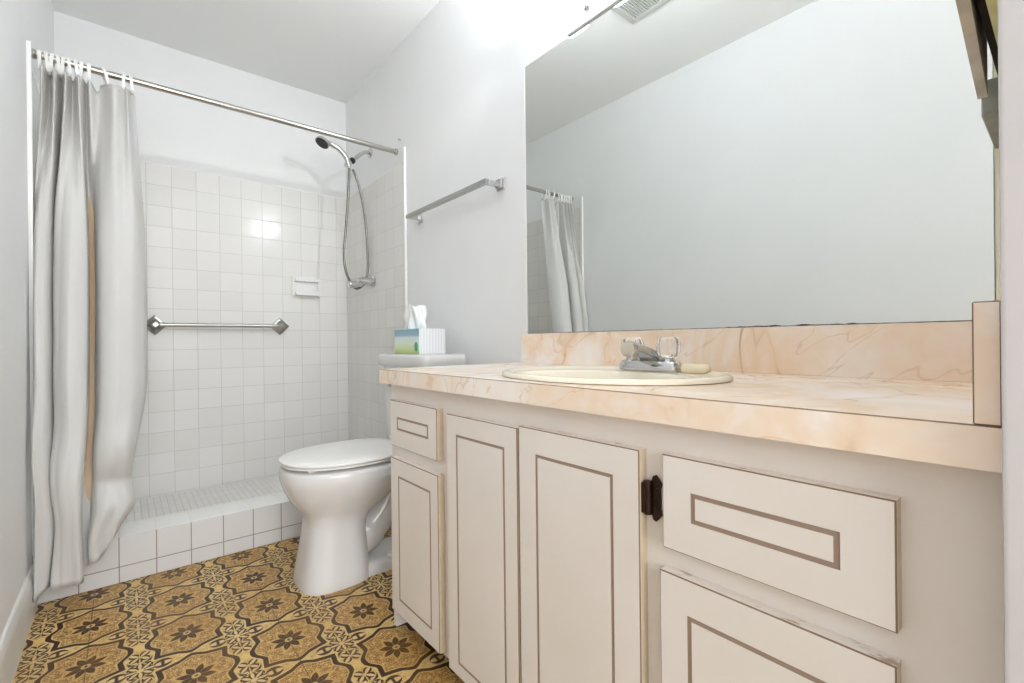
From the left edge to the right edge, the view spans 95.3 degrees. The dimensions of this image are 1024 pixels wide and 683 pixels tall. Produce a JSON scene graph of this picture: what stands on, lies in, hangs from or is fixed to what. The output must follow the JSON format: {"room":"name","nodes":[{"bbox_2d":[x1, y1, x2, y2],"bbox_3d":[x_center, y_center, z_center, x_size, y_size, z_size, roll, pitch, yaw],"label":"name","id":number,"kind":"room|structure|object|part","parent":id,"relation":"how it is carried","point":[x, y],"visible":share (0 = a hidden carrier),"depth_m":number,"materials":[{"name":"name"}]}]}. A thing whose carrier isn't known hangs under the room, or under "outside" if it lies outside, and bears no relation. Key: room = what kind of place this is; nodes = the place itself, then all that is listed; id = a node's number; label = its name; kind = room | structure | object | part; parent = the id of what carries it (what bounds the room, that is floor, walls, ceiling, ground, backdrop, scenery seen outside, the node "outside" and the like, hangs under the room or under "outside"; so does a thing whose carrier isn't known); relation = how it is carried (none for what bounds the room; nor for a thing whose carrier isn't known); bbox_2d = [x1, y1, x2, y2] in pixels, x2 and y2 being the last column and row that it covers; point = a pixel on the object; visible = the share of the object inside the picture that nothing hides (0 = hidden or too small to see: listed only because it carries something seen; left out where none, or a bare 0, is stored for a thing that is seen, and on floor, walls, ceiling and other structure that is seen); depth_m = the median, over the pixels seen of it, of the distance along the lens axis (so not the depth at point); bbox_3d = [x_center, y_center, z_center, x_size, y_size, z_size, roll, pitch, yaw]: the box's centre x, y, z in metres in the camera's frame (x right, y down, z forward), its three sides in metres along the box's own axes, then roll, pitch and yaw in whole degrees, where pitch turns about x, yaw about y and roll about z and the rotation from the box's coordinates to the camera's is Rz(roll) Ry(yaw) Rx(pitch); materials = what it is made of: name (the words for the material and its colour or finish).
{"room":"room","nodes":[
{"label":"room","id":0,"kind":"room"},
{"bbox_2d":[0,0,53,637],"bbox_3d":[-1.231,-0.353,1.014,0.100,2.478,3.290,-1,0,-40],"label":"wall","id":1,"kind":"structure","parent":0,"point":[21,21],"depth_m":1.37,"materials":[{"name":"paint"}]},
{"bbox_2d":[0,564,37,682],"bbox_3d":[-0.864,0.811,0.679,0.014,0.142,2.319,-1,0,-40],"label":"baseboard","id":2,"kind":"structure","parent":1,"relation":"attached to","point":[14,636],"depth_m":1.29,"materials":[{"name":"white wood"}]},
{"bbox_2d":[26,40,33,553],"bbox_3d":[-1.628,-0.149,1.582,0.012,1.738,0.012,-1,0,-40],"label":"trim","id":3,"kind":"structure","parent":1,"relation":"attached to","point":[28,43],"depth_m":1.58,"materials":[{"name":"white"}]},
{"bbox_2d":[32,72,39,212],"bbox_3d":[-1.901,-0.034,1.908,0.008,1.811,0.840,-1,0,-40],"label":"wall tile","id":4,"kind":"structure","parent":1,"relation":"attached to","point":[35,92],"depth_m":1.66,"materials":[{"name":"white tile"}]},
{"bbox_2d":[32,48,397,154],"bbox_3d":[-1.167,-1.028,2.102,1.400,0.034,0.034,-1,0,-40],"label":"curtain rod","id":5,"kind":"object","parent":1,"relation":"attached to","point":[94,70],"visible":0.91,"depth_m":2.02,"materials":[{"name":"grey metal"}]},
{"bbox_2d":[37,49,42,69],"bbox_3d":[-1.688,-1.006,1.669,0.010,0.072,0.042,-1,0,-40],"label":"curtain ring","id":6,"kind":"object","parent":5,"relation":"hanging from","point":[40,62],"visible":0.87,"depth_m":1.66,"materials":[{"name":"white plastic"}]},
{"bbox_2d":[44,51,48,72],"bbox_3d":[-1.674,-1.006,1.680,0.016,0.072,0.042,-1,0,-43],"label":"curtain ring","id":7,"kind":"object","parent":5,"relation":"hanging from","point":[45,52],"visible":0.98,"depth_m":1.67,"materials":[{"name":"white plastic"}]},
{"bbox_2d":[49,53,54,72],"bbox_3d":[-1.664,-1.006,1.689,0.015,0.072,0.042,-1,0,-37],"label":"curtain ring","id":8,"kind":"object","parent":5,"relation":"hanging from","point":[51,64],"visible":0.92,"depth_m":1.68,"materials":[{"name":"white plastic"}]},
{"bbox_2d":[56,54,60,75],"bbox_3d":[-1.651,-1.006,1.700,0.014,0.072,0.042,-1,0,-42],"label":"curtain ring","id":9,"kind":"object","parent":5,"relation":"hanging from","point":[57,56],"visible":0.99,"depth_m":1.69,"materials":[{"name":"white plastic"}]},
{"bbox_2d":[61,56,65,75],"bbox_3d":[-1.641,-1.006,1.708,0.013,0.072,0.042,-1,0,-38],"label":"curtain ring","id":10,"kind":"object","parent":5,"relation":"hanging from","point":[63,67],"visible":0.88,"depth_m":1.70,"materials":[{"name":"white plastic"}]},
{"bbox_2d":[67,58,71,78],"bbox_3d":[-1.629,-1.007,1.718,0.015,0.072,0.042,-1,0,-42],"label":"curtain ring","id":11,"kind":"object","parent":5,"relation":"hanging from","point":[68,59],"visible":1,"depth_m":1.71,"materials":[{"name":"white plastic"}]},
{"bbox_2d":[73,59,78,75],"bbox_3d":[-1.615,-1.007,1.730,0.018,0.072,0.042,-1,0,-44],"label":"curtain ring","id":12,"kind":"object","parent":5,"relation":"hanging from","point":[76,70],"visible":0.83,"depth_m":1.72,"materials":[{"name":"white plastic"}]},
{"bbox_2d":[79,61,83,80],"bbox_3d":[-1.604,-1.007,1.739,0.014,0.072,0.042,-1,0,-38],"label":"curtain ring","id":13,"kind":"object","parent":5,"relation":"hanging from","point":[81,72],"visible":0.91,"depth_m":1.73,"materials":[{"name":"white plastic"}]},
{"bbox_2d":[87,63,90,81],"bbox_3d":[-1.587,-1.007,1.752,0.010,0.072,0.042,-3,2,-41],"label":"curtain ring","id":14,"kind":"object","parent":5,"relation":"hanging from","point":[88,64],"visible":1,"depth_m":1.74,"materials":[{"name":"white plastic"}]},
{"bbox_2d":[100,67,109,85],"bbox_3d":[-1.553,-1.008,1.782,0.042,0.072,0.029,-1,0,40],"label":"curtain ring","id":15,"kind":"object","parent":5,"relation":"hanging from","point":[105,79],"visible":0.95,"depth_m":1.77,"materials":[{"name":"white plastic"}]},
{"bbox_2d":[122,73,125,88],"bbox_3d":[-1.511,-1.008,1.816,0.014,0.072,0.042,-1,0,-38],"label":"curtain ring","id":16,"kind":"object","parent":5,"relation":"hanging from","point":[123,74],"visible":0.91,"depth_m":1.80,"materials":[{"name":"white plastic"}]},
{"bbox_2d":[128,75,133,93],"bbox_3d":[-1.494,-1.008,1.830,0.016,0.072,0.042,-1,0,-43],"label":"curtain ring","id":17,"kind":"object","parent":5,"relation":"hanging from","point":[131,87],"visible":0.98,"depth_m":1.82,"materials":[{"name":"white plastic"}]},
{"bbox_2d":[32,65,147,601],"bbox_3d":[-1.512,-0.075,1.685,0.305,1.818,0.300,-1,0,-40],"label":"shower curtain","id":18,"kind":"object","parent":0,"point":[90,369],"visible":1,"depth_m":1.63,"materials":[{"name":"white fabric"}]},
{"bbox_2d":[54,11,346,199],"bbox_3d":[-1.674,-0.350,2.721,1.401,2.478,0.100,-1,0,-40],"label":"wall","id":19,"kind":"structure","parent":0,"point":[173,131],"depth_m":2.65,"materials":[{"name":"paint"}]},
{"bbox_2d":[128,161,348,500],"bbox_3d":[-1.636,-0.037,2.680,1.399,1.811,0.008,-1,0,-40],"label":"wall tile","id":20,"kind":"structure","parent":19,"relation":"attached to","point":[223,405],"depth_m":2.70,"materials":[{"name":"white tile"}]},
{"bbox_2d":[147,315,288,334],"bbox_3d":[-1.631,-0.090,2.632,0.710,0.104,0.070,-1,0,-40],"label":"grab bar","id":21,"kind":"object","parent":20,"relation":"attached to","point":[155,324],"visible":0.96,"depth_m":2.56,"materials":[{"name":"silver metal"}]},
{"bbox_2d":[292,276,320,296],"bbox_3d":[-1.287,-0.345,2.934,0.170,0.125,0.050,-1,0,-40],"label":"soap dish","id":22,"kind":"object","parent":20,"relation":"attached to","point":[301,286],"visible":1,"depth_m":2.93,"materials":[{"name":"white ceramic"}]},
{"bbox_2d":[295,290,319,296],"bbox_3d":[-1.285,-0.302,2.932,0.146,0.030,0.045,-1,0,-40],"label":"tray","id":23,"kind":"object","parent":22,"relation":"on","point":[302,293],"depth_m":2.92,"materials":[{"name":"white ceramic"}]},
{"bbox_2d":[121,475,283,523],"bbox_3d":[-1.403,0.850,2.412,1.399,0.071,0.704,-1,0,-40],"label":"floor","id":24,"kind":"structure","parent":0,"point":[152,507],"depth_m":2.43,"materials":[{"name":"tile"}]},
{"bbox_2d":[12,525,464,682],"bbox_3d":[-0.612,0.919,0.602,2.701,0.080,4.700,-1,0,-40],"label":"floor","id":25,"kind":"structure","parent":0,"point":[242,616],"depth_m":1.41,"materials":[{"name":"tile"}]},
{"bbox_2d":[32,492,301,603],"bbox_3d":[-1.126,0.798,2.078,1.399,0.168,0.165,-1,0,-40],"label":"shower curb","id":26,"kind":"object","parent":25,"relation":"on","point":[141,548],"visible":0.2,"depth_m":1.86,"materials":[{"name":"tile"}]},
{"bbox_2d":[278,353,465,595],"bbox_3d":[-0.552,0.466,1.859,0.683,0.822,0.444,-1,0,-40],"label":"toilet","id":27,"kind":"object","parent":25,"relation":"on","point":[341,490],"visible":0.54,"depth_m":1.67,"materials":[{"name":"white ceramic"}]},
{"bbox_3d":[-0.627,0.665,1.795,0.482,0.427,0.378,-1,0,-40],"label":"bowl","id":28,"kind":"part","parent":27,"relation":"part of","materials":[{"name":"white ceramic"}]},
{"bbox_3d":[-0.630,0.441,1.794,0.472,0.021,0.370,-1,0,-40],"label":"seat","id":29,"kind":"part","parent":27,"relation":"part of","materials":[{"name":"white plastic"}]},
{"bbox_3d":[-0.617,0.425,1.805,0.512,0.050,0.376,-1,0,-40],"label":"lid","id":30,"kind":"part","parent":27,"relation":"part of","materials":[{"name":"white plastic"}]},
{"bbox_3d":[-0.384,0.275,2.000,0.204,0.344,0.414,-1,0,-40],"label":"tank","id":31,"kind":"part","parent":27,"relation":"part of","materials":[{"name":"white ceramic"}]},
{"bbox_2d":[395,304,444,353],"bbox_3d":[-0.413,-0.056,2.080,0.128,0.217,0.230,-1,0,-40],"label":"tissue box","id":32,"kind":"object","parent":27,"relation":"on","point":[417,339],"visible":0.99,"depth_m":2.02,"materials":[{"name":"white cardboard"}]},
{"bbox_3d":[-0.393,0.078,1.994,0.222,0.050,0.444,-1,0,-40],"label":"tank lid","id":33,"kind":"part","parent":27,"relation":"part of","materials":[{"name":"white ceramic"}]},
{"bbox_2d":[390,384,1003,682],"bbox_3d":[0.240,0.495,1.102,0.536,0.748,1.310,-1,0,-40],"label":"vanity cabinet","id":34,"kind":"object","parent":25,"relation":"on","point":[531,543],"visible":0.97,"depth_m":0.69,"materials":[{"name":"beige laminate"}]},
{"bbox_3d":[-0.273,0.242,1.312,0.020,0.135,0.272,-1,0,-40],"label":"drawer","id":35,"kind":"part","parent":34,"relation":"part of","materials":[{"name":"beige laminate"}]},
{"bbox_3d":[-0.269,0.576,1.311,0.020,0.458,0.275,-1,0,-40],"label":"door","id":36,"kind":"part","parent":34,"relation":"part of","materials":[{"name":"beige laminate"}]},
{"bbox_3d":[-0.067,0.496,1.067,0.020,0.634,0.272,-1,0,-40],"label":"door","id":37,"kind":"part","parent":34,"relation":"part of","materials":[{"name":"beige laminate"}]},
{"bbox_3d":[0.117,0.491,0.846,0.020,0.640,0.289,-1,0,-40],"label":"door","id":38,"kind":"part","parent":34,"relation":"part of","materials":[{"name":"beige laminate"}]},
{"bbox_2d":[379,300,1001,472],"bbox_3d":[0.227,0.042,1.102,0.552,0.155,1.323,-1,0,-40],"label":"countertop","id":39,"kind":"structure","parent":34,"relation":"on","point":[923,392],"depth_m":0.80,"materials":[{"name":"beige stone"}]},
{"bbox_2d":[502,365,732,385],"bbox_3d":[0.214,0.147,1.061,0.420,0.162,0.544,-1,0,-40],"label":"sink","id":40,"kind":"object","parent":39,"relation":"in","point":[570,374],"visible":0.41,"depth_m":1.01,"materials":[{"name":"beige ceramic"}]},
{"bbox_2d":[680,364,710,373],"bbox_3d":[0.410,0.061,1.043,0.044,0.020,0.068,-1,0,-27],"label":"soap bar","id":41,"kind":"object","parent":40,"relation":"on","point":[685,368],"visible":0.98,"depth_m":1.02,"materials":[{"name":"beige"}]},
{"bbox_2d":[619,337,681,371],"bbox_3d":[0.314,0.030,1.125,0.124,0.082,0.164,-1,0,-40],"label":"faucet","id":42,"kind":"object","parent":39,"relation":"on","point":[639,357],"visible":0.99,"depth_m":1.09,"materials":[{"name":"silver metal"}]},
{"bbox_3d":[0.305,0.014,1.183,0.055,0.050,0.058,-1,0,-40],"label":"knob","id":43,"kind":"part","parent":42,"relation":"part of","materials":[{"name":"white plastic"}]},
{"bbox_3d":[0.314,0.033,1.125,0.124,0.066,0.060,-1,0,-40],"label":"spout","id":44,"kind":"part","parent":42,"relation":"part of","materials":[{"name":"silver metal"}]},
{"bbox_3d":[0.338,0.058,1.144,0.056,0.026,0.164,-1,0,-40],"label":"plate","id":45,"kind":"part","parent":42,"relation":"part of","materials":[{"name":"silver metal"}]},
{"bbox_3d":[0.370,0.013,1.105,0.055,0.050,0.058,-1,0,-40],"label":"knob","id":46,"kind":"part","parent":42,"relation":"part of","materials":[{"name":"white plastic"}]},
{"bbox_3d":[0.322,0.570,0.601,0.020,0.458,0.280,-1,0,-40],"label":"door","id":47,"kind":"part","parent":34,"relation":"part of","materials":[{"name":"beige laminate"}]},
{"bbox_3d":[0.320,0.236,0.598,0.020,0.139,0.275,-1,0,-40],"label":"drawer","id":48,"kind":"part","parent":34,"relation":"part of","materials":[{"name":"beige laminate"}]},
{"bbox_2d":[51,0,439,103],"bbox_3d":[-0.668,-1.639,1.493,1.601,0.080,3.290,-1,0,-40],"label":"ceiling","id":49,"kind":"structure","parent":0,"point":[330,49],"depth_m":2.39,"materials":[{"name":"white paint"}]},
{"bbox_2d":[346,0,995,364],"bbox_3d":[-0.077,-0.367,1.974,0.100,2.478,3.290,-1,0,-40],"label":"wall","id":50,"kind":"structure","parent":0,"point":[451,91],"depth_m":2.06,"materials":[{"name":"paint"}]},
{"bbox_2d":[344,148,371,167],"bbox_3d":[-0.918,-1.094,2.770,0.161,0.148,0.060,-1,0,-40],"label":"pipe","id":51,"kind":"object","parent":50,"relation":"attached to","point":[368,152],"visible":0.91,"depth_m":2.77,"materials":[{"name":"silver metal"}]},
{"bbox_2d":[346,162,404,439],"bbox_3d":[-0.829,-0.046,2.799,0.008,1.811,0.840,-1,0,-40],"label":"wall tile","id":52,"kind":"structure","parent":50,"relation":"attached to","point":[374,314],"depth_m":2.79,"materials":[{"name":"white tile"}]},
{"bbox_2d":[315,136,368,289],"bbox_3d":[-0.978,-0.726,2.704,0.080,0.837,0.314,-1,0,41],"label":"shower","id":53,"kind":"object","parent":52,"relation":"attached to","point":[321,141],"visible":0.87,"depth_m":2.70,"materials":[{"name":"silver metal"}]},
{"bbox_3d":[-0.992,-1.069,2.668,0.143,0.135,0.033,-1,0,-36],"label":"handle","id":54,"kind":"part","parent":53,"relation":"part of","materials":[{"name":"silver metal"}]},
{"bbox_2d":[348,276,375,287],"bbox_3d":[-0.884,-0.349,2.734,0.154,0.082,0.068,-1,0,-40],"label":"shower valve","id":55,"kind":"object","parent":52,"relation":"attached to","point":[362,281],"visible":1,"depth_m":2.72,"materials":[{"name":"silver metal"}]},
{"bbox_3d":[-0.897,-0.332,2.707,0.100,0.047,0.043,-1,0,-40],"label":"handle","id":56,"kind":"part","parent":55,"relation":"part of","materials":[{"name":"silver metal"}]},
{"bbox_2d":[403,147,407,328],"bbox_3d":[-0.560,-0.162,2.471,0.012,1.738,0.010,-1,0,-40],"label":"trim","id":57,"kind":"structure","parent":50,"relation":"attached to","point":[404,148],"depth_m":2.47,"materials":[{"name":"white"}]},
{"bbox_2d":[406,176,504,224],"bbox_3d":[-0.280,-0.619,2.074,0.080,0.050,0.703,-1,0,-40],"label":"towel bar","id":58,"kind":"object","parent":50,"relation":"attached to","point":[499,184],"visible":1,"depth_m":1.96,"materials":[{"name":"silver metal"}]},
{"bbox_3d":[-0.481,-0.617,2.331,0.060,0.050,0.050,-1,0,-40],"label":"post","id":59,"kind":"part","parent":58,"relation":"part of","materials":[{"name":"silver metal"}]},
{"bbox_3d":[-0.063,-0.621,1.829,0.060,0.050,0.050,-1,0,-40],"label":"post","id":60,"kind":"part","parent":58,"relation":"part of","materials":[{"name":"silver metal"}]},
{"bbox_2d":[529,0,620,36],"bbox_3d":[0.273,-1.097,1.377,0.112,0.154,0.576,-1,0,-40],"label":"light fixture","id":61,"kind":"object","parent":50,"relation":"attached to","point":[584,12],"visible":1,"depth_m":1.52,"materials":[{"name":"white glass"}]},
{"bbox_3d":[0.118,-1.129,1.551,0.096,0.077,0.112,-1,0,-40],"label":"lamp shade","id":62,"kind":"part","parent":61,"relation":"part of","materials":[{"name":"white glass"}]},
{"bbox_3d":[0.235,-1.061,1.478,0.015,0.026,0.026,-1,0,-40],"label":"knob","id":63,"kind":"part","parent":61,"relation":"part of","materials":[{"name":"silver metal"}]},
{"bbox_3d":[0.340,-1.060,1.374,0.014,0.080,0.485,-1,0,-40],"label":"plate","id":64,"kind":"part","parent":61,"relation":"part of","materials":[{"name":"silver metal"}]},
{"bbox_2d":[521,321,972,382],"bbox_3d":[0.441,0.022,1.261,0.018,0.107,1.254,-1,0,-40],"label":"backsplash","id":65,"kind":"structure","parent":50,"relation":"attached to","point":[933,351],"depth_m":1.01,"materials":[{"name":"beige stone"}]},
{"bbox_2d":[523,0,994,333],"bbox_3d":[0.436,-0.526,1.271,0.007,0.988,1.218,-1,0,-40],"label":"mirror","id":66,"kind":"object","parent":50,"relation":"attached to","point":[689,164],"visible":0.94,"depth_m":1.10,"materials":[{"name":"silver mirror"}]},
{"bbox_2d":[955,0,998,148],"bbox_3d":[0.625,-0.631,0.606,0.554,0.608,0.043,-1,0,-40],"label":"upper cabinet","id":67,"kind":"object","parent":50,"relation":"attached to","point":[978,18],"visible":0.48,"depth_m":0.56,"materials":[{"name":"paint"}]},
{"bbox_3d":[0.537,-0.631,0.546,0.318,0.585,0.010,-1,0,-42],"label":"door","id":68,"kind":"part","parent":67,"relation":"part of","materials":[{"name":"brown wood"}]},
{"bbox_3d":[0.766,-0.355,0.729,0.184,0.053,0.032,-1,0,-40],"label":"rail","id":69,"kind":"part","parent":67,"relation":"part of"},
{"bbox_2d":[994,65,999,300],"bbox_3d":[0.839,-0.828,0.785,0.004,1.571,0.044,-1,0,-40],"label":"trim","id":70,"kind":"structure","parent":50,"relation":"attached to","point":[997,209],"depth_m":0.80,"materials":[{"name":"beige paint"}]},
{"bbox_2d":[997,0,1023,682],"bbox_3d":[0.675,-0.374,0.538,0.580,2.478,0.120,-1,0,-40],"label":"wall","id":71,"kind":"structure","parent":0,"point":[1010,12],"depth_m":0.39,"materials":[{"name":"paint"}]}
]}

